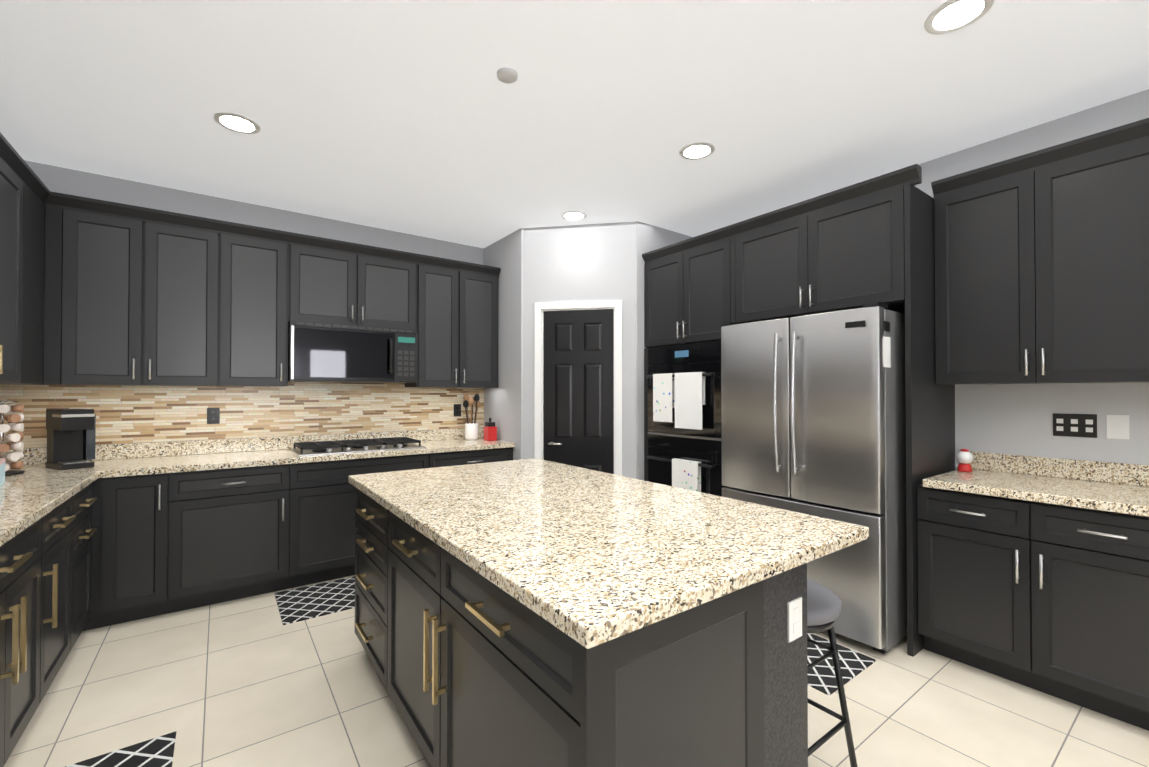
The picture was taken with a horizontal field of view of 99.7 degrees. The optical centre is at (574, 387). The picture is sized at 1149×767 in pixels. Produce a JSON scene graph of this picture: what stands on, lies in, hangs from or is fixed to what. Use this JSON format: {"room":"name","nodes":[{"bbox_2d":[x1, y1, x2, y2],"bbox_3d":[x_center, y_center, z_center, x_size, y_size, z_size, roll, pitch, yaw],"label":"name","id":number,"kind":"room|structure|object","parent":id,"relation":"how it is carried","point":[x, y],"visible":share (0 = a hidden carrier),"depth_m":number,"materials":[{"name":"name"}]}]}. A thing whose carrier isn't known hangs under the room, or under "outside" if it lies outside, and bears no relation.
{"room":"kitchen","nodes":[
{"label":"kitchen","id":0,"kind":"room"},
{"bbox_2d":[24,160,483,447],"bbox_3d":[-1.687,0.003,4.351,4.960,2.817,0.120,0,-1,-36],"label":"wall","id":1,"kind":"structure","parent":0,"point":[83,184],"depth_m":3.65,"materials":[{"name":"grey paint"}]},
{"bbox_2d":[0,188,79,384],"bbox_3d":[-3.250,-0.584,2.879,0.448,1.127,0.418,0,-1,-36],"label":"upper cabinet","id":2,"kind":"object","parent":1,"relation":"attached to","point":[59,326],"depth_m":2.87,"materials":[{"name":"grey paint"}]},
{"bbox_2d":[76,196,231,385],"bbox_3d":[-2.839,-0.581,3.229,0.885,1.127,0.338,0,-1,-36],"label":"upper cabinet","id":3,"kind":"object","parent":1,"relation":"attached to","point":[136,295],"depth_m":3.11,"materials":[{"name":"grey paint"}]},
{"bbox_2d":[0,382,483,447],"bbox_3d":[-2.227,0.160,3.875,3.271,0.443,0.008,0,-1,-36],"label":"backsplash","id":4,"kind":"structure","parent":1,"relation":"attached to","point":[125,414],"depth_m":3.66,"materials":[{"name":"tile"}]},
{"bbox_2d":[207,408,219,423],"bbox_3d":[-2.650,0.204,3.555,0.075,0.118,0.008,0,-1,-36],"label":"outlet","id":5,"kind":"object","parent":4,"relation":"attached to","point":[213,415],"visible":1,"depth_m":3.55,"materials":[{"name":"black plastic"}]},
{"bbox_2d":[454,404,460,416],"bbox_3d":[-1.128,0.215,4.668,0.075,0.118,0.008,0,-1,-36],"label":"outlet","id":6,"kind":"object","parent":4,"relation":"attached to","point":[457,409],"visible":1,"depth_m":4.67,"materials":[{"name":"black plastic"}]},
{"bbox_2d":[232,222,303,386],"bbox_3d":[-2.365,-0.577,3.575,0.543,1.127,0.338,0,-1,-36],"label":"upper cabinet","id":7,"kind":"object","parent":1,"relation":"attached to","point":[265,261],"depth_m":3.47,"materials":[{"name":"grey paint"}]},
{"bbox_2d":[300,235,367,325],"bbox_3d":[-1.986,-0.815,3.854,0.530,0.645,0.338,0,-1,-36],"label":"upper cabinet","id":8,"kind":"object","parent":1,"relation":"attached to","point":[333,273],"depth_m":3.74,"materials":[{"name":"grey paint"}]},
{"bbox_2d":[288,320,417,382],"bbox_3d":[-1.782,-0.269,3.921,0.931,0.442,0.443,0,-1,-36],"label":"microwave","id":9,"kind":"object","parent":8,"relation":"attached to","point":[328,352],"visible":1,"depth_m":3.75,"materials":[{"name":"black plastic"}]},
{"bbox_2d":[368,245,419,331],"bbox_3d":[-1.655,-0.813,4.096,0.540,0.645,0.338,0,-1,-36],"label":"upper cabinet","id":10,"kind":"object","parent":1,"relation":"attached to","point":[393,275],"depth_m":4.01,"materials":[{"name":"grey paint"}]},
{"bbox_2d":[405,254,499,387],"bbox_3d":[-1.151,-0.568,4.463,0.845,1.127,0.338,0,-1,-36],"label":"upper cabinet","id":11,"kind":"object","parent":1,"relation":"attached to","point":[458,334],"depth_m":4.33,"materials":[{"name":"grey paint"}]},
{"bbox_2d":[484,228,522,459],"bbox_3d":[-0.647,0.006,4.572,0.100,2.817,0.750,0,-1,-36],"label":"wall","id":12,"kind":"structure","parent":0,"point":[503,406],"depth_m":4.42,"materials":[{"name":"grey paint"}]},
{"bbox_2d":[0,0,1148,247],"bbox_3d":[0.591,-1.487,1.250,4.960,0.100,7.840,0,-1,-36],"label":"ceiling","id":13,"kind":"structure","parent":0,"point":[412,116],"depth_m":2.36,"materials":[{"name":"white paint"}]},
{"bbox_2d":[213,112,260,133],"bbox_3d":[-1.811,-1.420,2.603,0.210,0.006,0.210,0,-1,-36],"label":"recessed light","id":14,"kind":"object","parent":13,"relation":"in","point":[235,122],"visible":1,"depth_m":2.60,"materials":[{"name":"white paint"}]},
{"bbox_2d":[497,67,517,83],"bbox_3d":[-0.305,-1.417,2.204,0.096,0.020,0.096,0,-1,-36],"label":"smoke detector","id":15,"kind":"object","parent":13,"relation":"attached to","point":[507,75],"visible":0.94,"depth_m":2.19,"materials":[{"name":"white plastic"}]},
{"bbox_2d":[561,211,586,220],"bbox_3d":[-0.004,-1.406,3.961,0.210,0.006,0.210,0,-1,-36],"label":"recessed light","id":16,"kind":"object","parent":13,"relation":"in","point":[573,215],"visible":1,"depth_m":3.94,"materials":[{"name":"white paint"}]},
{"bbox_2d":[679,142,714,159],"bbox_3d":[0.733,-1.417,2.902,0.210,0.006,0.210,0,-1,-36],"label":"recessed light","id":17,"kind":"object","parent":13,"relation":"in","point":[696,150],"visible":1,"depth_m":2.89,"materials":[{"name":"white paint"}]},
{"bbox_2d":[924,0,993,34],"bbox_3d":[1.464,-1.428,1.851,0.210,0.006,0.210,0,-1,-36],"label":"recessed light","id":18,"kind":"object","parent":13,"relation":"in","point":[948,16],"visible":1,"depth_m":1.85,"materials":[{"name":"white paint"}]},
{"bbox_2d":[4,575,1148,766],"bbox_3d":[0.591,1.430,1.220,4.960,0.100,7.840,0,-1,-36],"label":"floor","id":19,"kind":"structure","parent":0,"point":[252,681],"depth_m":2.10,"materials":[{"name":"tile"}]},
{"bbox_2d":[0,511,51,766],"bbox_3d":[-2.151,0.941,1.465,0.573,0.882,0.918,0,-1,-36],"label":"base cabinet","id":20,"kind":"object","parent":19,"relation":"on","point":[45,585],"depth_m":1.79,"materials":[{"name":"grey paint"}]},
{"bbox_2d":[52,494,75,681],"bbox_3d":[-2.517,0.946,1.966,0.573,0.882,0.559,0,-1,-36],"label":"base cabinet","id":21,"kind":"object","parent":19,"relation":"on","point":[64,515],"depth_m":2.26,"materials":[{"name":"grey paint"}]},
{"bbox_2d":[0,444,111,546],"bbox_3d":[-2.251,0.430,1.630,0.601,0.140,3.600,0,-1,-36],"label":"countertop","id":22,"kind":"structure","parent":21,"relation":"on","point":[37,490],"depth_m":2.27,"materials":[{"name":"stone"}]},
{"bbox_2d":[0,458,4,485],"bbox_3d":[-2.818,0.405,2.269,0.180,0.120,0.200,1,-1,-44],"label":"tissue box","id":23,"kind":"object","parent":22,"relation":"on","point":[2,470],"visible":1,"depth_m":2.34,"materials":[{"name":"blue"}]},
{"bbox_2d":[0,401,24,475],"bbox_3d":[-3.100,0.269,2.622,0.170,0.400,0.170,0,-1,-36],"label":"pod carousel","id":24,"kind":"object","parent":22,"relation":"on","point":[13,457],"visible":0.94,"depth_m":2.63,"materials":[{"name":"black plastic"}]},
{"bbox_2d":[45,409,95,469],"bbox_3d":[-3.008,0.300,2.920,0.270,0.345,0.186,0,-1,29],"label":"coffee maker","id":25,"kind":"object","parent":22,"relation":"on","point":[71,436],"visible":1,"depth_m":2.88,"materials":[{"name":"black plastic"}]},
{"bbox_2d":[76,483,95,640],"bbox_3d":[-2.801,0.950,2.354,0.573,0.882,0.521,0,-1,-36],"label":"base cabinet","id":26,"kind":"object","parent":19,"relation":"on","point":[84,500],"depth_m":2.58,"materials":[{"name":"grey paint"}]},
{"bbox_2d":[82,477,117,630],"bbox_3d":[-3.102,0.955,2.847,0.667,0.882,0.618,0,-1,-36],"label":"base cabinet","id":27,"kind":"object","parent":19,"relation":"on","point":[104,570],"depth_m":2.78,"materials":[{"name":"grey paint"}]},
{"bbox_2d":[65,731,175,766],"bbox_3d":[-1.349,1.376,1.264,0.400,0.008,1.400,0,-1,-36],"label":"area rug","id":28,"kind":"object","parent":19,"relation":"on","point":[157,751],"visible":1,"depth_m":1.81,"materials":[{"name":"black fabric"}]},
{"bbox_2d":[118,472,185,623],"bbox_3d":[-2.736,0.958,3.115,0.350,0.882,0.618,0,-1,-36],"label":"base cabinet","id":29,"kind":"object","parent":19,"relation":"on","point":[164,543],"depth_m":2.89,"materials":[{"name":"grey paint"}]},
{"bbox_2d":[182,463,301,610],"bbox_3d":[-2.386,0.961,3.370,0.753,0.882,0.618,0,-1,-36],"label":"base cabinet","id":30,"kind":"object","parent":19,"relation":"on","point":[242,527],"depth_m":3.16,"materials":[{"name":"grey paint"}]},
{"bbox_2d":[274,576,355,624],"bbox_3d":[-1.667,1.396,3.224,0.520,0.008,0.550,0,-1,-36],"label":"area rug","id":31,"kind":"object","parent":19,"relation":"on","point":[310,602],"visible":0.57,"depth_m":3.17,"materials":[{"name":"black fabric"}]},
{"bbox_2d":[302,453,437,585],"bbox_3d":[-1.738,0.966,3.844,1.088,0.882,0.618,0,-1,-36],"label":"base cabinet","id":32,"kind":"object","parent":19,"relation":"on","point":[328,498],"depth_m":3.48,"materials":[{"name":"grey paint"}]},
{"bbox_2d":[438,447,512,466],"bbox_3d":[-1.061,0.971,4.339,0.827,0.882,0.618,0,-1,-36],"label":"base cabinet","id":33,"kind":"object","parent":19,"relation":"on","point":[499,454],"depth_m":4.12,"materials":[{"name":"grey paint"}]},
{"bbox_2d":[104,427,514,477],"bbox_3d":[-1.787,0.452,3.796,2.648,0.140,0.649,0,-1,-36],"label":"countertop","id":34,"kind":"structure","parent":33,"relation":"on","point":[131,459],"depth_m":3.49,"materials":[{"name":"stone"}]},
{"bbox_2d":[290,437,425,455],"bbox_3d":[-1.712,0.455,3.855,0.900,0.053,0.505,0,-1,-36],"label":"cooktop","id":35,"kind":"object","parent":34,"relation":"in","point":[339,446],"visible":1,"depth_m":3.76,"materials":[{"name":"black metal"}]},
{"bbox_2d":[463,394,479,439],"bbox_3d":[-0.976,0.272,4.596,0.176,0.435,0.157,0,-1,-36],"label":"utensil crock","id":36,"kind":"object","parent":34,"relation":"on","point":[471,430],"visible":1,"depth_m":4.55,"materials":[{"name":"white ceramic"}]},
{"bbox_2d":[484,418,496,440],"bbox_3d":[-0.787,0.384,4.522,0.090,0.210,0.100,0,-1,-36],"label":"canister","id":37,"kind":"object","parent":34,"relation":"on","point":[490,430],"visible":1,"depth_m":4.49,"materials":[{"name":"red plastic"}]},
{"bbox_2d":[349,482,807,766],"bbox_3d":[-0.230,0.943,1.985,0.908,0.888,1.998,0,-1,-36],"label":"kitchen island","id":38,"kind":"object","parent":19,"relation":"on","point":[534,612],"depth_m":1.26,"materials":[{"name":"grey paint"}]},
{"bbox_2d":[348,458,868,653],"bbox_3d":[-0.118,0.478,2.077,1.165,0.040,2.075,0,-1,-36],"label":"island countertop","id":39,"kind":"structure","parent":38,"relation":"on","point":[609,558],"depth_m":1.48,"materials":[{"name":"beige stone"}]},
{"bbox_2d":[787,597,801,642],"bbox_3d":[0.650,0.682,1.427,0.070,0.114,0.008,0,-1,-36],"label":"outlet","id":40,"kind":"object","parent":38,"relation":"attached to","point":[794,604],"depth_m":1.42,"materials":[{"name":"white plastic"}]},
{"bbox_2d":[721,302,906,653],"bbox_3d":[1.570,0.481,3.078,0.899,1.835,0.974,0,-1,-36],"label":"refrigerator","id":41,"kind":"object","parent":19,"relation":"on","point":[813,414],"visible":0.77,"depth_m":2.65,"materials":[{"name":"grey metal"}]},
{"bbox_2d":[807,579,857,766],"bbox_3d":[0.755,1.051,1.728,0.352,0.671,0.352,0,-1,-36],"label":"bar stool","id":42,"kind":"object","parent":19,"relation":"on","point":[824,603],"visible":0.25,"depth_m":1.68,"materials":[{"name":"grey metal"}]},
{"bbox_2d":[807,633,875,695],"bbox_3d":[1.107,1.390,2.650,0.480,0.008,0.800,0,-1,-36],"label":"area rug","id":43,"kind":"object","parent":19,"relation":"on","point":[822,677],"visible":0.36,"depth_m":2.42,"materials":[{"name":"black fabric"}]},
{"bbox_2d":[917,483,1148,730],"bbox_3d":[2.317,0.950,2.335,0.618,0.882,0.949,0,-1,-36],"label":"base cabinet","id":44,"kind":"object","parent":19,"relation":"on","point":[1050,599],"visible":1,"depth_m":2.14,"materials":[{"name":"grey paint"}]},
{"bbox_2d":[923,451,1148,516],"bbox_3d":[2.567,0.433,1.978,0.643,0.140,1.750,0,-1,-36],"label":"countertop","id":45,"kind":"structure","parent":44,"relation":"on","point":[1123,488],"depth_m":2.37,"materials":[{"name":"stone"}]},
{"bbox_2d":[956,449,973,471],"bbox_3d":[2.203,0.407,2.736,0.080,0.127,0.079,0,-1,-36],"label":"machine","id":46,"kind":"object","parent":45,"relation":"on","point":[964,457],"visible":1,"depth_m":2.71,"materials":[{"name":"red plastic"}]},
{"bbox_2d":[523,222,635,478],"bbox_3d":[0.041,0.002,4.218,1.035,2.817,0.100,0,-1,10],"label":"wall","id":47,"kind":"structure","parent":0,"point":[591,262],"depth_m":4.17,"materials":[{"name":"grey paint"}]},
{"bbox_2d":[534,300,621,475],"bbox_3d":[0.037,0.333,4.206,0.760,2.155,0.118,0,-1,10],"label":"door frame","id":48,"kind":"structure","parent":47,"relation":"attached to","point":[614,305],"depth_m":4.17,"materials":[{"name":"white paint"}]},
{"bbox_2d":[544,309,613,473],"bbox_3d":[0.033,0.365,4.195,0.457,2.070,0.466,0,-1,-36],"label":"pantry door","id":49,"kind":"structure","parent":47,"relation":"in","point":[578,388],"depth_m":4.18,"materials":[{"name":"black wood"}]},
{"bbox_2d":[635,221,691,479],"bbox_3d":[0.795,0.003,4.327,0.740,2.817,0.100,0,-1,-36],"label":"wall","id":50,"kind":"structure","parent":0,"point":[648,237],"depth_m":4.10,"materials":[{"name":"grey paint"}]},
{"bbox_2d":[646,341,723,496],"bbox_3d":[1.064,0.302,3.922,0.701,1.270,0.737,0,-1,-36],"label":"wall oven","id":51,"kind":"object","parent":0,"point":[668,442],"visible":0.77,"depth_m":3.68,"materials":[{"name":"black glass"}]},
{"bbox_2d":[653,373,674,421],"bbox_3d":[0.708,0.076,3.836,0.040,0.380,0.200,0,-1,-36],"label":"hanging towel","id":52,"kind":"object","parent":51,"relation":"hanging from","point":[663,394],"visible":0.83,"depth_m":3.81,"materials":[{"name":"fabric"}]},
{"bbox_2d":[672,458,700,491],"bbox_3d":[0.841,0.735,3.647,0.040,0.380,0.250,0,-1,-36],"label":"hanging towel","id":53,"kind":"object","parent":51,"relation":"hanging from","point":[686,474],"visible":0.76,"depth_m":3.62,"materials":[{"name":"fabric"}]},
{"bbox_2d":[675,372,704,429],"bbox_3d":[0.862,0.094,3.626,0.040,0.420,0.260,0,-1,-36],"label":"hanging towel","id":54,"kind":"object","parent":51,"relation":"hanging from","point":[689,394],"visible":0.86,"depth_m":3.60,"materials":[{"name":"white fabric"}]},
{"bbox_2d":[914,89,1148,469],"bbox_3d":[2.545,-0.014,2.663,0.120,2.817,7.600,0,-1,-36],"label":"wall","id":55,"kind":"structure","parent":0,"point":[1014,419],"depth_m":2.60,"materials":[{"name":"grey paint"}]},
{"bbox_2d":[642,225,733,351],"bbox_3d":[1.112,-0.737,3.968,0.658,0.799,0.855,0,-1,-36],"label":"upper cabinet","id":56,"kind":"object","parent":55,"relation":"attached to","point":[689,293],"depth_m":3.73,"materials":[{"name":"grey paint"}]},
{"bbox_2d":[730,167,934,323],"bbox_3d":[1.697,-0.800,3.168,0.658,0.690,1.040,0,-1,-36],"label":"upper cabinet","id":57,"kind":"object","parent":55,"relation":"attached to","point":[857,245],"depth_m":2.82,"materials":[{"name":"grey paint"}]},
{"bbox_2d":[931,118,1148,383],"bbox_3d":[2.419,-0.589,2.449,0.338,1.127,0.911,0,-1,-36],"label":"upper cabinet","id":58,"kind":"object","parent":55,"relation":"attached to","point":[1041,265],"depth_m":2.34,"materials":[{"name":"grey paint"}]},
{"bbox_2d":[1053,413,1096,437],"bbox_3d":[2.581,0.193,2.502,0.008,0.118,0.160,0,-1,-36],"label":"electrical outlet","id":59,"kind":"object","parent":55,"relation":"attached to","point":[1077,425],"visible":1,"depth_m":2.50,"materials":[{"name":"black plastic"}]},
{"bbox_2d":[1106,415,1129,439],"bbox_3d":[2.670,0.192,2.381,0.008,0.118,0.075,0,-1,-36],"label":"light switch","id":60,"kind":"object","parent":55,"relation":"attached to","point":[1118,426],"visible":1,"depth_m":2.38,"materials":[{"name":"white plastic"}]},
{"bbox_2d":[1147,118,1148,229],"bbox_3d":[2.896,-0.596,1.797,0.338,1.127,0.933,0,-1,-36],"label":"upper cabinet","id":61,"kind":"object","parent":55,"relation":"attached to","point":[1147,118],"depth_m":2.10,"materials":[{"name":"grey paint"}]},
{"bbox_3d":[-1.363,-0.044,-0.193,0.120,2.817,7.600,0,-1,-36],"label":"wall","id":62,"kind":"structure","parent":0,"visible":0},
{"bbox_2d":[0,136,27,383],"bbox_3d":[-2.713,-0.593,2.034,0.318,1.127,0.978,0,-1,-36],"label":"upper cabinet","id":63,"kind":"object","parent":62,"relation":"attached to","point":[23,188],"depth_m":2.43,"materials":[{"name":"grey paint"}]},
{"bbox_2d":[28,168,43,383],"bbox_3d":[-3.072,-0.588,2.526,0.318,1.127,0.357,0,-1,-36],"label":"upper cabinet","id":64,"kind":"object","parent":62,"relation":"attached to","point":[35,185],"depth_m":2.67,"materials":[{"name":"grey paint"}]}
]}

